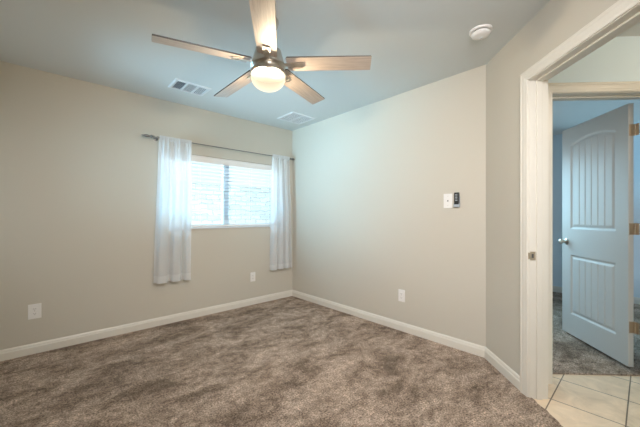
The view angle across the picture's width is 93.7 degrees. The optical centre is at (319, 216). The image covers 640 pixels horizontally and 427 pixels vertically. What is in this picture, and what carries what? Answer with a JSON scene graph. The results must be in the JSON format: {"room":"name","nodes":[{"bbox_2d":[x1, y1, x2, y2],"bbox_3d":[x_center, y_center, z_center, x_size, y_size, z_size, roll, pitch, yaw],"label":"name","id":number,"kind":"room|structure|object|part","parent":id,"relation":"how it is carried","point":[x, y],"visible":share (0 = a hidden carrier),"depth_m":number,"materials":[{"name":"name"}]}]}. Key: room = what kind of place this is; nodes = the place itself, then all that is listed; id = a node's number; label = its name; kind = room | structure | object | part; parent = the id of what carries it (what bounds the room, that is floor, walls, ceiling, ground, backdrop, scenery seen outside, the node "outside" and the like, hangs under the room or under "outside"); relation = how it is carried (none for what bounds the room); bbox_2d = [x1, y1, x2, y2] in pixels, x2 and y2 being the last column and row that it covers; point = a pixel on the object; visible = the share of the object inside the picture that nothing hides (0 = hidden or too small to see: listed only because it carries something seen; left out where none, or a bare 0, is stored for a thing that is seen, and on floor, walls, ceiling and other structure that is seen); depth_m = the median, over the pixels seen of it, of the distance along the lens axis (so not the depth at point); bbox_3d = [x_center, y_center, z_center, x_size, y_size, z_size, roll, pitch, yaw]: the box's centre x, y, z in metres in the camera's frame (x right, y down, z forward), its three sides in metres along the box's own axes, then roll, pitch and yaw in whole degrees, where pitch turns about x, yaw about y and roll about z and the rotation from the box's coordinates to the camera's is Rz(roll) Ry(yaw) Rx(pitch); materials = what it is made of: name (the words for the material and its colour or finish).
{"room":"empty bedroom","nodes":[
{"label":"empty bedroom","id":0,"kind":"room"},
{"bbox_2d":[0,61,291,349],"bbox_3d":[-1.679,-0.018,3.381,3.539,2.488,0.150,0,0,-43],"label":"wall","id":1,"kind":"structure","parent":0,"point":[79,172],"depth_m":2.86,"materials":[{"name":"beige paint"}]},
{"bbox_2d":[28,303,40,319],"bbox_3d":[-2.444,0.816,2.572,0.084,0.126,0.008,0,0,-43],"label":"electrical outlet","id":2,"kind":"object","parent":1,"relation":"attached to","point":[34,310],"visible":1,"depth_m":2.57,"materials":[{"name":"white plastic"}]},
{"bbox_2d":[0,290,291,361],"bbox_3d":[-1.611,1.132,3.333,3.274,0.088,0.014,0,0,-43],"label":"baseboard","id":3,"kind":"structure","parent":1,"relation":"attached to","point":[20,351],"depth_m":3.01,"materials":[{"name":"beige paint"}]},
{"bbox_2d":[142,134,294,159],"bbox_3d":[-1.114,-0.822,3.732,1.960,0.044,0.097,0,0,-43],"label":"curtain rod","id":4,"kind":"object","parent":1,"relation":"attached to","point":[155,138],"visible":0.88,"depth_m":3.50,"materials":[{"name":"grey metal"}]},
{"bbox_2d":[153,135,191,283],"bbox_3d":[-1.586,-0.072,3.256,0.378,1.556,0.080,0,0,-43],"label":"curtain","id":5,"kind":"object","parent":4,"relation":"hanging from","point":[172,247],"visible":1,"depth_m":3.25,"materials":[{"name":"white fabric"}]},
{"bbox_3d":[-1.067,-0.826,3.733,1.787,0.012,0.012,0,0,-43],"label":"rod","id":6,"kind":"part","parent":4,"relation":"part of","materials":[{"name":"grey metal"}]},
{"bbox_2d":[270,154,291,269],"bbox_3d":[-0.547,-0.057,4.210,0.340,1.586,0.080,0,0,-43],"label":"curtain","id":7,"kind":"object","parent":4,"relation":"hanging from","point":[280,221],"visible":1,"depth_m":4.18,"materials":[{"name":"white fabric"}]},
{"bbox_2d":[191,165,269,228],"bbox_3d":[-1.189,-0.282,3.809,1.550,0.863,0.153,0,0,-43],"label":"window","id":8,"kind":"structure","parent":1,"relation":"in","point":[225,219],"depth_m":3.83,"materials":[{"name":"white plastic"}]},
{"bbox_3d":[-1.172,0.140,3.790,1.550,0.018,0.103,0,0,-43],"label":"sill","id":9,"kind":"part","parent":8,"relation":"part of","materials":[{"name":"white paint"}]},
{"bbox_3d":[-1.224,-0.291,3.847,1.550,0.845,0.050,0,0,-43],"label":"frame","id":10,"kind":"part","parent":8,"relation":"part of","materials":[{"name":"white plastic"}]},
{"bbox_2d":[191,155,271,226],"bbox_3d":[-1.176,-0.292,3.795,1.538,0.839,0.070,0,0,-43],"label":"window blind","id":11,"kind":"object","parent":8,"relation":"attached to","point":[195,158],"visible":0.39,"depth_m":3.81,"materials":[{"name":"white plastic"}]},
{"bbox_3d":[-1.432,-0.272,3.571,0.002,0.765,0.054,0,0,-43],"label":"ladder cord","id":12,"kind":"part","parent":11,"relation":"part of","materials":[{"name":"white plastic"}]},
{"bbox_3d":[-1.181,0.118,3.801,1.538,0.018,0.048,0,0,-43],"label":"rail","id":13,"kind":"part","parent":11,"relation":"part of","materials":[{"name":"white plastic"}]},
{"bbox_2d":[250,272,254,281],"bbox_3d":[-0.893,0.808,3.995,0.074,0.122,0.008,0,0,-43],"label":"electrical outlet","id":14,"kind":"object","parent":1,"relation":"attached to","point":[252,274],"visible":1,"depth_m":3.99,"materials":[{"name":"white plastic"}]},
{"bbox_2d":[0,292,639,426],"bbox_3d":[1.633,1.206,2.125,6.420,0.060,6.180,0,0,-43],"label":"floor","id":15,"kind":"structure","parent":0,"point":[291,361],"depth_m":2.15,"materials":[{"name":"brown carpet"}]},
{"bbox_2d":[0,0,639,134],"bbox_3d":[1.825,-1.312,1.879,6.670,0.100,7.101,0,0,-43],"label":"ceiling","id":16,"kind":"structure","parent":0,"point":[411,44],"depth_m":2.21,"materials":[{"name":"white paint"}]},
{"bbox_2d":[168,78,210,95],"bbox_3d":[-1.278,-1.258,2.949,0.337,0.009,0.243,0,0,-43],"label":"ceiling vent","id":17,"kind":"object","parent":16,"relation":"in","point":[177,84],"visible":1,"depth_m":2.94,"materials":[{"name":"white metal"}]},
{"bbox_2d":[152,0,371,103],"bbox_3d":[-0.370,-1.038,1.972,1.295,0.448,1.227,0,0,-43],"label":"ceiling fan","id":18,"kind":"object","parent":16,"relation":"hanging from","point":[268,72],"visible":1,"depth_m":1.86,"materials":[{"name":"silver metal"}]},
{"bbox_3d":[-0.675,-0.970,1.748,0.532,0.008,0.120,-2,13,-30],"label":"blade","id":19,"kind":"part","parent":18,"relation":"part of","materials":[{"name":"brown wood"}]},
{"bbox_3d":[-0.611,-0.970,2.219,0.532,0.008,0.120,-3,10,45],"label":"blade","id":20,"kind":"part","parent":18,"relation":"part of","materials":[{"name":"brown wood"}]},
{"bbox_3d":[-0.466,-0.970,1.868,0.160,0.008,0.040,-2,13,-30],"label":"blade arm","id":21,"kind":"part","parent":18,"relation":"part of","materials":[{"name":"silver metal"}]},
{"bbox_3d":[-0.286,-0.970,1.554,0.120,0.008,0.532,12,0,-7],"label":"blade","id":22,"kind":"part","parent":18,"relation":"part of","materials":[{"name":"brown wood"}]},
{"bbox_3d":[-0.318,-0.970,1.793,0.040,0.008,0.160,12,0,-7],"label":"blade arm","id":23,"kind":"part","parent":18,"relation":"part of","materials":[{"name":"silver metal"}]},
{"bbox_3d":[-0.335,-0.862,1.942,0.221,0.095,0.221,0,0,-43],"label":"lamp shade","id":24,"kind":"part","parent":18,"relation":"part of","materials":[{"name":"white glass"}]},
{"bbox_3d":[-0.186,-0.970,1.926,0.160,0.008,0.040,2,-12,5],"label":"blade arm","id":25,"kind":"part","parent":18,"relation":"part of","materials":[{"name":"silver metal"}]},
{"bbox_3d":[-0.142,-0.970,2.281,0.120,0.008,0.532,-14,-9,29],"label":"blade","id":26,"kind":"part","parent":18,"relation":"part of","materials":[{"name":"brown wood"}]},
{"bbox_3d":[0.054,-0.970,1.905,0.532,0.008,0.120,2,-12,5],"label":"blade","id":27,"kind":"part","parent":18,"relation":"part of","materials":[{"name":"brown wood"}]},
{"bbox_2d":[277,112,315,123],"bbox_3d":[-0.308,-1.258,3.870,0.371,0.009,0.338,0,0,-43],"label":"ceiling vent","id":28,"kind":"object","parent":16,"relation":"in","point":[293,117],"visible":1,"depth_m":3.86,"materials":[{"name":"white metal"}]},
{"bbox_2d":[469,24,492,39],"bbox_3d":[1.092,-1.238,2.041,0.142,0.048,0.142,0,0,-43],"label":"smoke detector","id":29,"kind":"object","parent":16,"relation":"attached to","point":[482,31],"visible":1,"depth_m":2.01,"materials":[{"name":"white plastic"}]},
{"bbox_2d":[292,65,485,346],"bbox_3d":[0.527,-0.018,3.509,0.115,2.488,2.645,0,0,-43],"label":"wall","id":30,"kind":"structure","parent":0,"point":[371,221],"depth_m":3.09,"materials":[{"name":"beige paint"}]},
{"bbox_2d":[292,290,484,357],"bbox_3d":[0.480,1.132,3.466,0.014,0.088,2.645,0,0,-43],"label":"baseboard","id":31,"kind":"structure","parent":30,"relation":"attached to","point":[469,347],"depth_m":3.07,"materials":[{"name":"beige paint"}]},
{"bbox_2d":[398,289,404,301],"bbox_3d":[0.837,0.816,3.081,0.008,0.122,0.074,0,0,-43],"label":"electrical outlet","id":32,"kind":"object","parent":30,"relation":"attached to","point":[401,293],"visible":1,"depth_m":3.08,"materials":[{"name":"white plastic"}]},
{"bbox_2d":[444,194,451,207],"bbox_3d":[1.161,-0.139,2.725,0.012,0.130,0.080,0,0,-43],"label":"light switch","id":33,"kind":"object","parent":30,"relation":"attached to","point":[447,197],"visible":1,"depth_m":2.72,"materials":[{"name":"white plastic"}]},
{"bbox_3d":[1.211,-0.127,2.660,0.026,0.094,0.048,0,0,-43],"label":"remote holder","id":34,"kind":"object","parent":30,"relation":"attached to","visible":0},
{"bbox_2d":[454,192,458,203],"bbox_3d":[1.211,-0.147,2.659,0.020,0.126,0.041,0,0,-43],"label":"remote control","id":35,"kind":"object","parent":34,"relation":"in","point":[456,194],"visible":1,"depth_m":2.65,"materials":[{"name":"black plastic"}]},
{"bbox_2d":[486,0,618,375],"bbox_3d":[1.403,-0.018,1.708,0.115,2.488,1.668,0,0,2],"label":"wall","id":36,"kind":"structure","parent":0,"point":[557,21],"depth_m":2.17,"materials":[{"name":"beige paint"}]},
{"bbox_2d":[485,347,519,390],"bbox_3d":[1.362,1.132,2.257,0.014,0.088,0.478,0,0,2],"label":"baseboard","id":37,"kind":"structure","parent":36,"relation":"attached to","point":[505,370],"depth_m":2.21,"materials":[{"name":"beige paint"}]},
{"bbox_2d":[520,0,639,399],"bbox_3d":[1.397,0.117,1.562,0.152,2.133,0.905,0,0,2],"label":"trim","id":38,"kind":"structure","parent":36,"relation":"attached to","point":[622,15],"depth_m":1.94,"materials":[{"name":"beige paint"}]},
{"bbox_3d":[1.374,0.258,1.947,0.044,0.056,0.006,0,0,2],"label":"strike plate","id":39,"kind":"part","parent":38,"relation":"part of","materials":[{"name":"silver metal"}]},
{"bbox_3d":[1.464,0.117,1.559,0.018,2.133,0.905,0,0,2],"label":"casing","id":40,"kind":"part","parent":38,"relation":"part of","materials":[{"name":"beige paint"}]},
{"bbox_2d":[548,36,639,82],"bbox_3d":[2.582,-0.018,1.186,2.285,2.488,2.085,0,0,2],"label":"wall","id":41,"kind":"structure","parent":0,"point":[617,60],"depth_m":2.11,"materials":[{"name":"beige paint"}]},
{"bbox_2d":[548,81,639,383],"bbox_3d":[2.029,0.122,2.183,0.896,2.123,0.177,0,0,2],"label":"trim","id":42,"kind":"structure","parent":41,"relation":"attached to","point":[628,90],"depth_m":2.12,"materials":[{"name":"beige paint"}]},
{"bbox_2d":[558,103,638,366],"bbox_3d":[2.405,0.145,2.665,0.168,2.018,0.797,0,0,12],"label":"door","id":43,"kind":"structure","parent":41,"relation":"in","point":[599,227],"depth_m":2.57,"materials":[{"name":"white paint"}]},
{"bbox_3d":[2.425,0.251,2.997,0.067,0.064,0.064,0,0,8],"label":"knob","id":44,"kind":"part","parent":43,"relation":"part of","materials":[{"name":"silver metal"}]},
{"bbox_2d":[553,122,639,297],"bbox_3d":[4.837,-0.018,3.456,0.100,2.488,4.950,0,0,-43],"label":"wall","id":45,"kind":"structure","parent":0,"point":[557,139],"depth_m":4.62,"materials":[{"name":"white paint"}]},
{"bbox_2d":[553,286,639,303],"bbox_3d":[4.778,1.132,3.436,0.014,0.088,4.600,0,0,-43],"label":"baseboard","id":46,"kind":"structure","parent":45,"relation":"attached to","point":[555,288],"depth_m":4.61,"materials":[{"name":"beige paint"}]},
{"bbox_3d":[-3.285,1.526,8.015,18.000,0.100,8.850,0,0,-43],"label":"ground","id":47,"kind":"structure","parent":0,"visible":0},
{"bbox_2d":[192,183,270,223],"bbox_3d":[-3.116,0.301,7.831,12.000,2.350,0.250,0,0,-43],"label":"stone wall","id":48,"kind":"structure","parent":47,"relation":"on","point":[195,219],"depth_m":8.30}
]}

